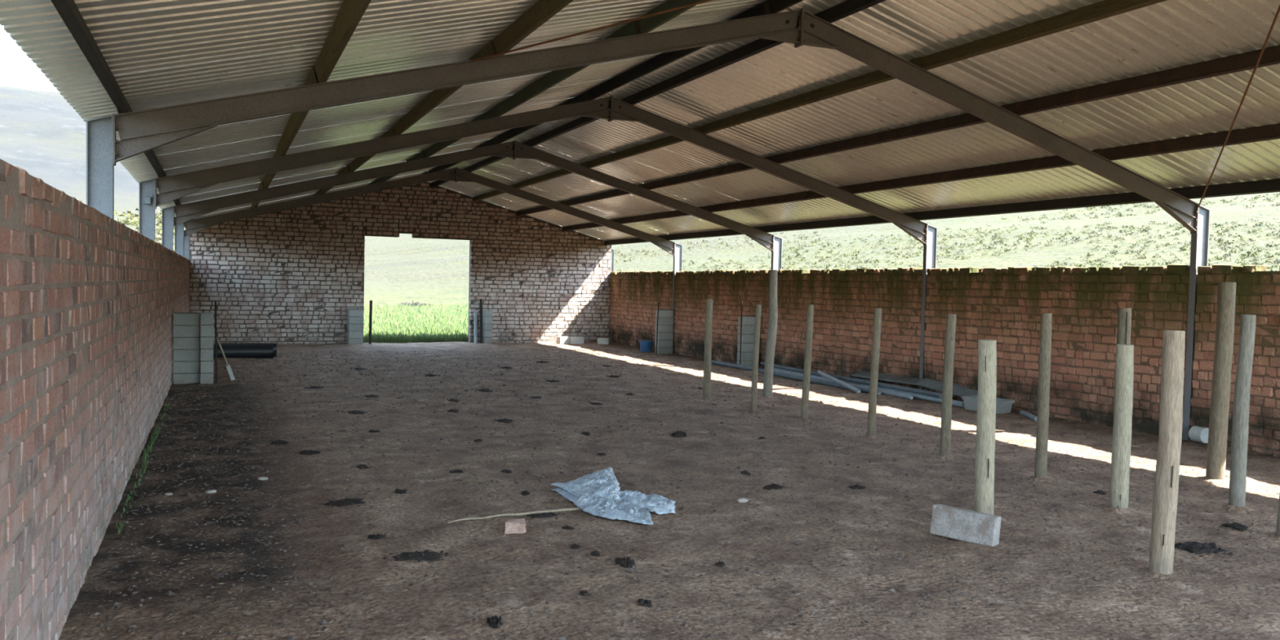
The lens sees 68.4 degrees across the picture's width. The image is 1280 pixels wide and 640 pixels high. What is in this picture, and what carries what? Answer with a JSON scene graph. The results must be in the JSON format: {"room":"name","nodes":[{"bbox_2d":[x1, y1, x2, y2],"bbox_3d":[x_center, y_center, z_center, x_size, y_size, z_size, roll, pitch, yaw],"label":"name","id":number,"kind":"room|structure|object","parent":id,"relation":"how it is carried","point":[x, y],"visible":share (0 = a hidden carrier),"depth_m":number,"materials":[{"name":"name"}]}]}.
{"room":"farm building","nodes":[
{"label":"farm building","id":0,"kind":"room"},
{"bbox_2d":[0,159,190,639],"bbox_3d":[-5.350,0.272,10.156,0.240,2.276,26.114,0,2,-24],"label":"wall","id":1,"kind":"structure","parent":0,"point":[57,257],"depth_m":4.28,"materials":[{"name":"brick"}]},
{"bbox_2d":[189,182,611,344],"bbox_3d":[-5.683,-1.343,24.130,10.593,4.466,0.231,0,2,-24],"label":"wall","id":2,"kind":"structure","parent":0,"point":[291,276],"depth_m":23.47,"materials":[{"name":"brick"}]},
{"bbox_2d":[0,0,1279,240],"bbox_3d":[-0.537,-2.333,12.420,10.930,1.530,26.735,0,2,-24],"label":"roof","id":3,"kind":"structure","parent":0,"point":[159,53],"depth_m":9.04,"materials":[{"name":"metal"}]},
{"bbox_2d":[58,341,1279,639],"bbox_3d":[-0.508,1.129,12.520,10.900,0.063,26.400,0,2,-24],"label":"floor","id":4,"kind":"structure","parent":0,"point":[1241,603],"depth_m":6.48,"materials":[{"name":"soil"}]},
{"bbox_2d":[115,403,170,533],"bbox_3d":[-4.512,1.159,8.696,0.076,0.117,6.426,0,2,-24],"label":"weeds","id":5,"kind":"object","parent":4,"relation":"on","point":[153,439],"visible":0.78,"depth_m":7.87,"materials":[{"name":"green plant"}]},
{"bbox_2d":[183,235,189,259],"bbox_3d":[-10.665,-0.641,22.130,0.161,2.889,0.072,0,2,-24],"label":"column","id":6,"kind":"structure","parent":4,"relation":"on","point":[186,240],"depth_m":22.09,"materials":[{"name":"metal"}]},
{"bbox_2d":[173,312,213,384],"bbox_3d":[-6.623,0.442,13.966,0.543,1.101,0.371,0,2,-24],"label":"concrete blocks","id":7,"kind":"object","parent":4,"relation":"on","point":[188,343],"visible":0.99,"depth_m":13.90,"materials":[{"name":"concrete"}]},
{"bbox_2d":[204,489,216,493],"bbox_3d":[-3.157,1.263,6.924,0.078,0.029,0.058,0,2,-24],"label":"stone","id":8,"kind":"object","parent":4,"relation":"on","point":[207,491],"visible":1,"depth_m":6.91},
{"bbox_2d":[214,301,217,383],"bbox_3d":[-6.275,0.371,13.932,0.043,1.300,0.028,0,2,-24],"label":"bar","id":9,"kind":"object","parent":4,"relation":"on","point":[215,311],"visible":0.79,"depth_m":13.92,"materials":[{"name":"metal"}]},
{"bbox_2d":[217,338,235,380],"bbox_3d":[-6.235,0.598,14.172,0.043,0.656,0.344,2,2,21],"label":"spade","id":10,"kind":"object","parent":4,"relation":"on","point":[228,366],"visible":1,"depth_m":14.22,"materials":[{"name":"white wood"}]},
{"bbox_2d":[200,344,273,358],"bbox_3d":[-7.939,0.620,18.407,1.430,0.286,0.286,0,2,-24],"label":"drain pipe","id":11,"kind":"object","parent":4,"relation":"on","point":[235,351],"visible":0.69,"depth_m":18.39,"materials":[{"name":"black plastic"}]},
{"bbox_2d":[213,342,276,356],"bbox_3d":[-8.100,0.602,18.937,1.470,0.276,0.277,0,2,-24],"label":"drain pipe","id":12,"kind":"object","parent":4,"relation":"on","point":[273,344],"visible":0.2,"depth_m":19.09,"materials":[{"name":"black plastic"}]},
{"bbox_2d":[257,476,268,479],"bbox_3d":[-2.958,1.246,7.395,0.074,0.028,0.058,1,2,6],"label":"stone","id":13,"kind":"object","parent":4,"relation":"on","point":[260,477],"visible":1,"depth_m":7.38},
{"bbox_2d":[266,440,288,444],"bbox_3d":[-3.487,1.183,9.085,0.180,0.045,0.258,0,3,-38],"label":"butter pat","id":14,"kind":"object","parent":4,"relation":"on","point":[277,442],"visible":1,"depth_m":9.04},
{"bbox_2d":[294,449,330,454],"bbox_3d":[-3.030,1.228,8.685,0.349,0.049,0.169,0,2,-24],"label":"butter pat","id":15,"kind":"object","parent":4,"relation":"on","point":[305,451],"visible":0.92,"depth_m":8.66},
{"bbox_2d":[304,385,324,388],"bbox_3d":[-4.761,0.998,13.815,0.340,0.052,0.624,0,2,-24],"label":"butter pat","id":16,"kind":"object","parent":4,"relation":"on","point":[311,387],"visible":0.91,"depth_m":13.77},
{"bbox_2d":[307,497,364,508],"bbox_3d":[-2.121,1.300,6.688,0.443,0.046,0.290,0,2,-24],"label":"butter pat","id":17,"kind":"object","parent":4,"relation":"on","point":[346,501],"visible":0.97,"depth_m":6.67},
{"bbox_2d":[346,308,363,344],"bbox_3d":[-7.013,0.186,23.186,0.340,0.920,0.371,0,2,-24],"label":"pier","id":18,"kind":"object","parent":4,"relation":"on","point":[355,316],"visible":0.92,"depth_m":23.03,"materials":[{"name":"concrete"}]},
{"bbox_2d":[341,409,369,414],"bbox_3d":[-3.419,1.107,11.287,0.306,0.053,0.386,0,2,-24],"label":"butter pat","id":19,"kind":"object","parent":4,"relation":"on","point":[354,411],"visible":0.97,"depth_m":11.24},
{"bbox_2d":[351,463,375,470],"bbox_3d":[-2.348,1.250,7.994,0.190,0.049,0.186,-1,3,-43],"label":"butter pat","id":20,"kind":"object","parent":4,"relation":"on","point":[360,466],"visible":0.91,"depth_m":7.97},
{"bbox_2d":[360,394,377,397],"bbox_3d":[-3.694,1.047,12.893,0.345,0.049,0.299,2,2,25],"label":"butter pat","id":21,"kind":"object","parent":4,"relation":"on","point":[371,395],"visible":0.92,"depth_m":12.85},
{"bbox_2d":[368,300,372,344],"bbox_3d":[-6.676,0.094,23.331,0.076,1.160,0.066,0,2,-24],"label":"gate post","id":22,"kind":"object","parent":4,"relation":"on","point":[371,301],"visible":0.79,"depth_m":23.30,"materials":[{"name":"metal"}]},
{"bbox_2d":[368,429,381,432],"bbox_3d":[-2.785,1.172,9.895,0.136,0.046,0.153,1,2,-14],"label":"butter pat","id":23,"kind":"object","parent":4,"relation":"on","point":[371,430],"visible":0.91,"depth_m":9.86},
{"bbox_2d":[367,533,386,540],"bbox_3d":[-1.632,1.348,5.836,0.123,0.044,0.130,2,2,23],"label":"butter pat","id":24,"kind":"object","parent":4,"relation":"on","point":[373,536],"visible":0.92,"depth_m":5.83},
{"bbox_2d":[394,488,407,493],"bbox_3d":[-1.790,1.284,7.050,0.102,0.045,0.133,0,2,-24],"label":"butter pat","id":25,"kind":"object","parent":4,"relation":"on","point":[397,491],"visible":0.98,"depth_m":7.02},
{"bbox_2d":[361,543,485,563],"bbox_3d":[-1.234,1.370,5.484,0.733,0.048,0.263,0,2,-24],"label":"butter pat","id":26,"kind":"object","parent":4,"relation":"on","point":[420,556],"visible":1,"depth_m":5.43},
{"bbox_2d":[174,165,682,351],"bbox_3d":[-3.993,-1.142,20.377,10.908,4.312,0.110,0,2,-24],"label":"frame","id":27,"kind":"object","parent":4,"relation":"on","point":[193,226],"visible":0.82,"depth_m":20.05,"materials":[{"name":"metal"}]},
{"bbox_2d":[443,408,458,413],"bbox_3d":[-2.235,1.116,11.585,0.324,0.043,0.319,0,2,-24],"label":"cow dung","id":28,"kind":"object","parent":4,"relation":"on","point":[450,410],"visible":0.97,"depth_m":11.49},
{"bbox_2d":[448,469,462,473],"bbox_3d":[-1.524,1.266,7.831,0.124,0.049,0.224,1,2,-5],"label":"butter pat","id":29,"kind":"object","parent":4,"relation":"on","point":[455,471],"visible":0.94,"depth_m":7.83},
{"bbox_2d":[161,138,782,378],"bbox_3d":[-2.205,-0.955,16.374,10.908,4.312,0.110,0,2,-24],"label":"frame","id":30,"kind":"object","parent":4,"relation":"on","point":[514,149],"visible":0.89,"depth_m":15.89,"materials":[{"name":"metal"}]},
{"bbox_2d":[473,311,477,343],"bbox_3d":[-4.279,0.232,24.496,0.101,0.901,0.081,0,2,-24],"label":"gate post","id":31,"kind":"object","parent":4,"relation":"on","point":[475,316],"visible":0.79,"depth_m":24.46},
{"bbox_2d":[480,298,482,343],"bbox_3d":[-4.125,0.070,24.448,0.090,1.231,0.070,0,2,-24],"label":"gate post","id":32,"kind":"object","parent":4,"relation":"on","point":[481,300],"visible":0.79,"depth_m":24.42,"materials":[{"name":"metal"}]},
{"bbox_2d":[475,388,493,392],"bbox_3d":[-2.290,1.045,13.950,0.455,0.048,0.267,3,3,38],"label":"cow dung","id":33,"kind":"object","parent":4,"relation":"on","point":[482,389],"visible":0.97,"depth_m":13.89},
{"bbox_2d":[482,310,492,343],"bbox_3d":[-4.000,0.201,24.587,0.204,0.921,0.368,0,2,-24],"label":"pier","id":34,"kind":"object","parent":4,"relation":"on","point":[486,314],"visible":0.77,"depth_m":24.43,"materials":[{"name":"concrete"}]},
{"bbox_2d":[486,614,502,628],"bbox_3d":[-0.670,1.399,4.361,0.102,0.062,0.078,2,2,29],"label":"dung","id":35,"kind":"object","parent":4,"relation":"on","point":[494,621],"visible":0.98,"depth_m":4.35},
{"bbox_2d":[493,418,514,424],"bbox_3d":[-1.573,1.160,10.840,0.262,0.050,0.348,1,2,-6],"label":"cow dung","id":36,"kind":"object","parent":4,"relation":"on","point":[504,420],"visible":0.99,"depth_m":10.81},
{"bbox_2d":[499,469,513,475],"bbox_3d":[-1.119,1.282,7.917,0.106,0.049,0.199,0,2,-24],"label":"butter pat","id":37,"kind":"object","parent":4,"relation":"on","point":[506,471],"visible":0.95,"depth_m":7.92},
{"bbox_2d":[447,506,582,523],"bbox_3d":[-0.841,1.330,6.446,0.986,0.034,0.041,0,2,-30],"label":"stick","id":38,"kind":"object","parent":4,"relation":"on","point":[571,508],"visible":1,"depth_m":6.45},
{"bbox_2d":[504,518,526,533],"bbox_3d":[-0.801,1.336,6.077,0.139,0.089,0.106,1,2,-4],"label":"brick","id":39,"kind":"object","parent":4,"relation":"on","point":[514,526],"visible":1,"depth_m":6.03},
{"bbox_2d":[520,490,529,495],"bbox_3d":[-0.871,1.308,7.129,0.083,0.050,0.122,2,2,11],"label":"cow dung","id":40,"kind":"object","parent":4,"relation":"on","point":[524,492],"visible":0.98,"depth_m":7.11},
{"bbox_2d":[138,93,937,390],"bbox_3d":[-0.416,-0.769,12.369,10.908,4.312,0.115,0,2,-24],"label":"frame","id":41,"kind":"object","parent":4,"relation":"on","point":[171,188],"visible":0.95,"depth_m":11.81,"materials":[{"name":"metal"}]},
{"bbox_2d":[50,0,181,205],"bbox_3d":[-5.162,-1.601,10.122,0.080,0.134,26.150,0,2,-24],"label":"purlin","id":42,"kind":"object","parent":41,"relation":"attached to","point":[68,10],"visible":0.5,"depth_m":4.68,"materials":[{"name":"metal"}]},
{"bbox_2d":[407,0,803,186],"bbox_3d":[-0.628,-2.891,12.087,0.080,0.134,26.150,0,2,-24],"label":"purlin","id":43,"kind":"object","parent":41,"relation":"on","point":[662,60],"visible":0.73,"depth_m":10.80,"materials":[{"name":"metal"}]},
{"bbox_2d":[430,0,886,187],"bbox_3d":[-0.078,-2.891,12.333,0.080,0.134,26.150,0,2,-24],"label":"purlin","id":44,"kind":"object","parent":41,"relation":"on","point":[848,7],"visible":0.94,"depth_m":10.59,"materials":[{"name":"metal"}]},
{"bbox_2d":[1197,4,1279,207],"bbox_3d":[4.752,-1.856,7.353,0.017,1.397,6.667,2,2,25],"label":"rod","id":45,"kind":"object","parent":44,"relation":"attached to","point":[1278,9],"visible":1,"depth_m":7.51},
{"bbox_2d":[515,44,1279,216],"bbox_3d":[1.981,-2.274,13.281,0.080,0.134,26.150,0,2,-24],"label":"purlin","id":46,"kind":"object","parent":41,"relation":"attached to","point":[1271,55],"visible":1,"depth_m":9.20,"materials":[{"name":"brown metal"}]},
{"bbox_2d":[561,123,1279,231],"bbox_3d":[3.160,-1.921,13.825,0.080,0.134,26.150,0,2,-24],"label":"purlin","id":47,"kind":"object","parent":41,"relation":"on","point":[1268,132],"visible":1,"depth_m":11.12,"materials":[{"name":"brown metal"}]},
{"bbox_2d":[604,178,1279,245],"bbox_3d":[4.285,-1.584,14.343,0.080,0.134,26.150,0,2,-24],"label":"purlin","id":48,"kind":"object","parent":41,"relation":"on","point":[1265,186],"visible":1,"depth_m":12.56,"materials":[{"name":"metal"}]},
{"bbox_2d":[526,511,564,518],"bbox_3d":[-0.647,1.346,6.473,0.272,0.043,0.155,0,2,-24],"label":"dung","id":49,"kind":"object","parent":4,"relation":"on","point":[544,514],"visible":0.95,"depth_m":6.45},
{"bbox_2d":[556,336,569,343],"bbox_3d":[-2.054,0.540,25.176,0.300,0.190,0.190,0,3,-38],"label":"concrete block","id":50,"kind":"object","parent":4,"relation":"on","point":[560,340],"visible":1,"depth_m":25.10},
{"bbox_2d":[561,525,573,529],"bbox_3d":[-0.487,1.363,6.153,0.116,0.040,0.095,3,3,35],"label":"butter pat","id":51,"kind":"object","parent":4,"relation":"on","point":[566,527],"visible":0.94,"depth_m":6.13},
{"bbox_2d":[570,543,580,549],"bbox_3d":[-0.391,1.380,5.709,0.065,0.043,0.060,2,2,24],"label":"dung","id":52,"kind":"object","parent":4,"relation":"on","point":[575,546],"visible":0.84,"depth_m":5.70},
{"bbox_2d":[569,336,583,344],"bbox_3d":[-1.701,0.548,25.268,0.360,0.190,0.190,1,2,-18],"label":"concrete block","id":53,"kind":"object","parent":4,"relation":"on","point":[573,340],"visible":1,"depth_m":25.18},
{"bbox_2d":[579,589,590,595],"bbox_3d":[-0.284,1.417,4.860,0.054,0.045,0.071,0,2,-24],"label":"dung","id":54,"kind":"object","parent":4,"relation":"on","point":[583,593],"visible":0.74,"depth_m":4.85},
{"bbox_2d":[580,431,591,435],"bbox_3d":[-0.564,1.222,10.092,0.185,0.046,0.161,1,2,1],"label":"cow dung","id":55,"kind":"object","parent":4,"relation":"on","point":[586,433],"visible":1,"depth_m":10.08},
{"bbox_2d":[591,550,599,556],"bbox_3d":[-0.262,1.387,5.573,0.055,0.042,0.077,0,2,-24],"label":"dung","id":56,"kind":"object","parent":4,"relation":"on","point":[595,553],"visible":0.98,"depth_m":5.56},
{"bbox_2d":[590,401,605,404],"bbox_3d":[-0.572,1.121,12.578,0.343,0.049,0.270,3,3,42],"label":"cow dung","id":57,"kind":"object","parent":4,"relation":"on","point":[592,403],"visible":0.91,"depth_m":12.50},
{"bbox_2d":[597,337,608,344],"bbox_3d":[-0.988,0.568,25.291,0.300,0.160,0.190,1,2,5],"label":"concrete block","id":58,"kind":"object","parent":4,"relation":"on","point":[600,340],"visible":1,"depth_m":25.20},
{"bbox_2d":[610,248,613,271],"bbox_3d":[-0.853,-0.585,26.515,0.180,2.889,0.072,0,2,-24],"label":"column","id":59,"kind":"structure","parent":4,"relation":"on","point":[612,250],"depth_m":26.49,"materials":[{"name":"metal"}]},
{"bbox_2d":[550,466,675,524],"bbox_3d":[-0.168,1.278,6.962,0.735,0.126,1.416,0,2,-24],"label":"plastic sheet","id":60,"kind":"object","parent":4,"relation":"on","point":[597,493],"visible":1,"depth_m":6.84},
{"bbox_2d":[605,374,621,377],"bbox_3d":[-0.469,0.988,16.430,0.342,0.054,0.457,3,3,34],"label":"cow dung","id":61,"kind":"object","parent":4,"relation":"on","point":[611,375],"visible":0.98,"depth_m":16.38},
{"bbox_2d":[608,556,640,573],"bbox_3d":[-0.072,1.395,5.378,0.131,0.055,0.297,0,2,-24],"label":"dung","id":62,"kind":"object","parent":4,"relation":"on","point":[623,562],"visible":0.99,"depth_m":5.39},
{"bbox_2d":[627,598,658,607],"bbox_3d":[0.021,1.416,4.715,0.151,0.049,0.119,2,2,6],"label":"dung","id":63,"kind":"object","parent":4,"relation":"on","point":[642,602],"visible":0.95,"depth_m":4.67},
{"bbox_2d":[639,340,653,351],"bbox_3d":[0.149,0.635,22.843,0.358,0.264,0.358,0,2,-24],"label":"bucket","id":64,"kind":"object","parent":4,"relation":"on","point":[645,345],"visible":1,"depth_m":22.72,"materials":[{"name":"blue plastic"}]},
{"bbox_2d":[86,2,1209,514],"bbox_3d":[1.371,-0.583,8.368,10.908,4.312,0.110,0,2,-24],"label":"frame","id":65,"kind":"object","parent":4,"relation":"on","point":[140,131],"visible":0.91,"depth_m":7.51,"materials":[{"name":"metal"}]},
{"bbox_2d":[248,0,371,218],"bbox_3d":[-4.032,-1.923,10.612,0.095,0.136,26.142,0,2,-24],"label":"purlin","id":66,"kind":"object","parent":65,"relation":"attached to","point":[351,12],"visible":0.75,"depth_m":5.98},
{"bbox_2d":[306,0,573,207],"bbox_3d":[-2.851,-2.259,11.124,0.095,0.136,26.142,0,2,-24],"label":"purlin","id":67,"kind":"object","parent":65,"relation":"attached to","point":[542,11],"visible":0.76,"depth_m":7.11,"materials":[{"name":"metal"}]},
{"bbox_2d":[357,0,703,196],"bbox_3d":[-1.749,-2.572,11.601,0.095,0.136,26.142,0,2,-24],"label":"purlin","id":68,"kind":"object","parent":65,"relation":"attached to","point":[647,24],"visible":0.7,"depth_m":9.60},
{"bbox_2d":[470,0,712,62],"bbox_3d":[0.453,-2.255,6.636,3.567,0.737,0.017,2,2,15],"label":"rod","id":69,"kind":"object","parent":65,"relation":"attached to","point":[704,1],"visible":1,"depth_m":6.84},
{"bbox_2d":[471,0,1167,202],"bbox_3d":[0.911,-2.595,12.788,0.095,0.136,26.142,0,2,-24],"label":"purlin","id":70,"kind":"object","parent":65,"relation":"attached to","point":[1104,9],"visible":1,"depth_m":8.86,"materials":[{"name":"metal"}]},
{"bbox_2d":[656,302,658,354],"bbox_3d":[0.411,0.238,22.141,0.048,1.300,0.028,0,2,-24],"label":"bar","id":71,"kind":"object","parent":4,"relation":"on","point":[658,303],"visible":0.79,"depth_m":22.13,"materials":[{"name":"metal"}]},
{"bbox_2d":[654,309,673,354],"bbox_3d":[0.579,0.291,22.473,0.393,1.098,0.196,0,2,-24],"label":"pier","id":72,"kind":"object","parent":4,"relation":"on","point":[665,321],"visible":0.91,"depth_m":22.39,"materials":[{"name":"concrete"}]},
{"bbox_2d":[670,430,687,437],"bbox_3d":[0.437,1.229,10.169,0.228,0.090,0.214,2,2,21],"label":"dung","id":73,"kind":"object","parent":4,"relation":"on","point":[678,433],"visible":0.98,"depth_m":10.12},
{"bbox_2d":[80,348,1279,639],"bbox_3d":[-0.955,1.080,13.428,10.408,0.086,18.026,0,2,-24],"label":"debris","id":74,"kind":"object","parent":4,"relation":"on","point":[169,593],"visible":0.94,"depth_m":7.25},
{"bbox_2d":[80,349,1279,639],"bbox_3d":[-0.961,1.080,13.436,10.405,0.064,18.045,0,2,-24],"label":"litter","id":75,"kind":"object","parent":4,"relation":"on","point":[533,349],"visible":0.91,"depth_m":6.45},
{"bbox_2d":[698,298,713,399],"bbox_3d":[0.970,0.474,13.478,0.296,1.555,0.251,0,2,-24],"label":"wooden post","id":76,"kind":"object","parent":4,"relation":"on","point":[708,306],"visible":0.94,"depth_m":13.43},
{"bbox_2d":[715,560,724,567],"bbox_3d":[0.468,1.419,5.462,0.052,0.049,0.071,2,2,17],"label":"dung","id":77,"kind":"object","parent":4,"relation":"on","point":[721,564],"visible":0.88,"depth_m":5.45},
{"bbox_2d":[739,302,742,364],"bbox_3d":[1.992,0.341,18.576,0.026,1.400,0.026,1,2,-2],"label":"bar","id":78,"kind":"object","parent":4,"relation":"on","point":[741,302],"visible":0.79,"depth_m":18.56,"materials":[{"name":"metal"}]},
{"bbox_2d":[737,497,747,502],"bbox_3d":[0.762,1.337,6.981,0.086,0.034,0.066,0,2,-24],"label":"stone","id":79,"kind":"object","parent":4,"relation":"on","point":[740,500],"visible":1,"depth_m":6.96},
{"bbox_2d":[738,470,753,475],"bbox_3d":[0.907,1.315,8.060,0.097,0.049,0.178,0,2,-24],"label":"dung","id":80,"kind":"object","parent":4,"relation":"on","point":[745,473],"visible":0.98,"depth_m":8.04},
{"bbox_2d":[737,315,759,366],"bbox_3d":[2.170,0.458,18.861,0.403,1.098,0.197,0,2,-24],"label":"pier","id":81,"kind":"object","parent":4,"relation":"on","point":[748,321],"visible":0.56,"depth_m":18.76,"materials":[{"name":"concrete"}]},
{"bbox_2d":[747,304,761,413],"bbox_3d":[1.475,0.554,12.130,0.199,1.512,0.185,0,2,-24],"label":"wooden post","id":82,"kind":"object","parent":4,"relation":"on","point":[757,318],"visible":0.94,"depth_m":12.10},
{"bbox_2d":[758,270,777,398],"bbox_3d":[1.902,0.264,13.785,0.337,1.995,0.320,3,2,32],"label":"wooden pole","id":83,"kind":"object","parent":4,"relation":"on","point":[772,291],"visible":0.93,"depth_m":13.75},
{"bbox_2d":[762,484,786,489],"bbox_3d":[1.099,1.343,7.587,0.175,0.048,0.291,2,2,29],"label":"dung","id":84,"kind":"object","parent":4,"relation":"on","point":[776,486],"visible":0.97,"depth_m":7.53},
{"bbox_2d":[711,360,880,395],"bbox_3d":[2.587,0.992,17.042,0.077,0.088,5.704,0,2,-22],"label":"pipe","id":85,"kind":"object","parent":4,"relation":"on","point":[863,389],"visible":0.82,"depth_m":16.67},
{"bbox_2d":[796,304,813,420],"bbox_3d":[2.042,0.584,11.614,0.210,1.549,0.221,1,2,4],"label":"wooden post","id":86,"kind":"object","parent":4,"relation":"on","point":[810,311],"visible":0.92,"depth_m":11.58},
{"bbox_2d":[817,369,860,392],"bbox_3d":[3.234,0.999,15.386,0.066,0.206,1.706,1,2,-10],"label":"pipe","id":87,"kind":"object","parent":4,"relation":"on","point":[823,374],"visible":1,"depth_m":15.27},
{"bbox_2d":[773,369,913,399],"bbox_3d":[3.242,1.053,15.967,0.062,0.073,4.409,0,2,-20],"label":"pipe","id":88,"kind":"object","parent":4,"relation":"on","point":[882,392],"visible":0.4,"depth_m":14.46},
{"bbox_2d":[848,484,871,489],"bbox_3d":[1.736,1.343,7.551,0.150,0.049,0.195,0,2,-24],"label":"dung","id":89,"kind":"object","parent":4,"relation":"on","point":[856,486],"visible":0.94,"depth_m":7.53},
{"bbox_2d":[773,367,964,407],"bbox_3d":[3.532,1.063,15.686,0.077,0.088,5.561,0,2,-21],"label":"pipe","id":90,"kind":"object","parent":4,"relation":"on","point":[954,402],"visible":0.48,"depth_m":14.29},
{"bbox_2d":[760,361,942,397],"bbox_3d":[3.353,0.970,16.013,0.066,0.076,5.410,0,2,-21],"label":"pipe","id":91,"kind":"object","parent":90,"relation":"on","point":[788,368],"visible":0.76,"depth_m":15.15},
{"bbox_2d":[851,370,959,386],"bbox_3d":[4.092,0.931,14.697,0.258,0.080,2.100,0,2,-28],"label":"board","id":92,"kind":"object","parent":91,"relation":"on","point":[892,378],"visible":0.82,"depth_m":14.83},
{"bbox_2d":[915,377,977,395],"bbox_3d":[4.541,1.005,13.638,0.210,0.218,1.204,0,3,-33],"label":"board","id":93,"kind":"object","parent":92,"relation":"on","point":[927,383],"visible":0.52,"depth_m":13.73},
{"bbox_2d":[862,307,881,439],"bbox_3d":[2.535,0.638,10.250,0.205,1.536,0.205,-1,3,-40],"label":"wooden post","id":94,"kind":"object","parent":4,"relation":"on","point":[871,433],"visible":0.93,"depth_m":10.22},
{"bbox_2d":[933,313,956,459],"bbox_3d":[2.949,0.697,9.102,0.238,1.513,0.236,0,2,-24],"label":"wooden post","id":95,"kind":"object","parent":4,"relation":"on","point":[947,391],"visible":0.91,"depth_m":9.07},
{"bbox_2d":[929,504,1001,546],"bbox_3d":[2.102,1.327,6.089,0.425,0.208,0.118,3,3,41],"label":"concrete block","id":96,"kind":"object","parent":4,"relation":"on","point":[957,523],"visible":0.96,"depth_m":6.04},
{"bbox_2d":[961,395,1014,413],"bbox_3d":[4.714,1.154,12.770,0.284,0.188,0.624,0,3,-37],"label":"trough","id":97,"kind":"object","parent":4,"relation":"on","point":[1002,406],"visible":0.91,"depth_m":12.68,"materials":[{"name":"concrete"}]},
{"bbox_2d":[973,339,1006,522],"bbox_3d":[2.465,0.831,6.650,0.323,1.385,0.332,3,3,38],"label":"wooden post","id":98,"kind":"object","parent":4,"relation":"on","point":[984,497],"visible":0.78,"depth_m":6.62,"materials":[{"name":"wood"}]},
{"bbox_2d":[1019,410,1037,421],"bbox_3d":[5.018,1.232,12.137,0.059,0.067,0.638,1,2,6],"label":"pipe","id":99,"kind":"object","parent":4,"relation":"on","point":[1028,415],"visible":0.91,"depth_m":12.10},
{"bbox_2d":[1027,313,1053,483],"bbox_3d":[3.444,0.715,8.045,0.238,1.549,0.244,2,2,16],"label":"wooden post","id":100,"kind":"object","parent":4,"relation":"on","point":[1044,374],"visible":0.93,"depth_m":8.00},
{"bbox_2d":[1093,489,1106,494],"bbox_3d":[3.701,1.389,7.584,0.088,0.050,0.175,1,2,-5],"label":"dung","id":101,"kind":"object","parent":4,"relation":"on","point":[1101,492],"visible":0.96,"depth_m":7.56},
{"bbox_2d":[1102,307,1133,484],"bbox_3d":[4.107,0.704,8.020,0.286,1.615,0.298,0,2,-24],"label":"wooden post","id":102,"kind":"object","parent":4,"relation":"on","point":[1124,314],"visible":0.22,"depth_m":7.94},
{"bbox_2d":[1100,344,1137,513],"bbox_3d":[3.594,0.861,7.048,0.314,1.360,0.323,2,2,11],"label":"wooden post","id":103,"kind":"object","parent":4,"relation":"on","point":[1124,375],"visible":0.91,"depth_m":6.98,"materials":[{"name":"wood"}]},
{"bbox_2d":[1136,329,1185,579],"bbox_3d":[3.024,0.830,5.445,0.324,1.546,0.322,0,2,-24],"label":"wooden post","id":104,"kind":"object","parent":4,"relation":"on","point":[1171,420],"visible":0.92,"depth_m":5.39,"materials":[{"name":"wood"}]},
{"bbox_2d":[1188,426,1208,443],"bbox_3d":[6.158,1.258,10.345,0.168,0.168,0.152,1,2,-16],"label":"pipe stub","id":105,"kind":"object","parent":4,"relation":"on","point":[1196,433],"visible":0.88,"depth_m":10.29,"materials":[{"name":"white plastic"}]},
{"bbox_2d":[1174,541,1236,556],"bbox_3d":[3.573,1.457,6.024,0.467,0.069,0.400,1,2,5],"label":"dung","id":106,"kind":"object","parent":4,"relation":"on","point":[1197,548],"visible":0.97,"depth_m":5.99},
{"bbox_2d":[1194,282,1235,485],"bbox_3d":[5.037,0.599,8.214,0.375,1.857,0.355,1,2,-15],"label":"wooden post","id":107,"kind":"object","parent":4,"relation":"on","point":[1224,330],"visible":0.92,"depth_m":8.15,"materials":[{"name":"wood"}]},
{"bbox_2d":[1220,314,1256,512],"bbox_3d":[4.545,0.755,7.119,0.257,1.592,0.269,1,2,2],"label":"wooden post","id":108,"kind":"object","parent":4,"relation":"on","point":[1237,477],"visible":0.91,"depth_m":7.09,"materials":[{"name":"wood"}]},
{"bbox_2d":[1219,522,1258,532],"bbox_3d":[4.166,1.445,6.569,0.220,0.042,0.187,2,2,11],"label":"dung","id":109,"kind":"object","parent":4,"relation":"on","point":[1236,526],"visible":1,"depth_m":6.56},
{"bbox_2d":[1266,493,1279,540],"bbox_3d":[4.353,0.903,6.308,0.245,1.378,0.276,0,2,-24],"label":"wooden post","id":110,"kind":"object","parent":4,"relation":"on","point":[1276,535],"visible":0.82,"depth_m":6.34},
{"bbox_2d":[608,264,1279,454],"bbox_3d":[4.486,0.324,14.549,0.278,2.284,26.118,0,2,-24],"label":"wall","id":111,"kind":"structure","parent":0,"point":[1005,305],"depth_m":13.02,"materials":[{"name":"brick"}]},
{"label":"outside","id":112,"kind":"structure","parent":0,"visible":0},
{"bbox_2d":[0,85,1279,342],"bbox_3d":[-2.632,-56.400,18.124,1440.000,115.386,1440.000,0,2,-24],"label":"hills","id":113,"kind":"structure","parent":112,"point":[42,135],"depth_m":75.35,"materials":[{"name":"green plant"}]},
{"bbox_2d":[396,301,432,306],"bbox_3d":[-11.120,-0.776,46.487,1.660,0.409,1.341,0,2,-24],"label":"shrub","id":114,"kind":"object","parent":113,"relation":"on","point":[406,303],"visible":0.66,"depth_m":46.39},
{"bbox_2d":[363,302,468,342],"bbox_3d":[-7.520,-0.147,35.617,7.954,0.649,23.148,1,2,-17],"label":"grass","id":115,"kind":"structure","parent":113,"relation":"on","point":[405,335],"depth_m":30.38,"materials":[{"name":"plant"}]},
{"bbox_2d":[85,192,1279,271],"bbox_3d":[-25.269,-11.924,122.884,179.746,17.356,223.824,0,2,-24],"label":"shrubs","id":116,"kind":"object","parent":113,"relation":"on","point":[135,220],"visible":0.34,"depth_m":55.02,"materials":[{"name":"plant"}]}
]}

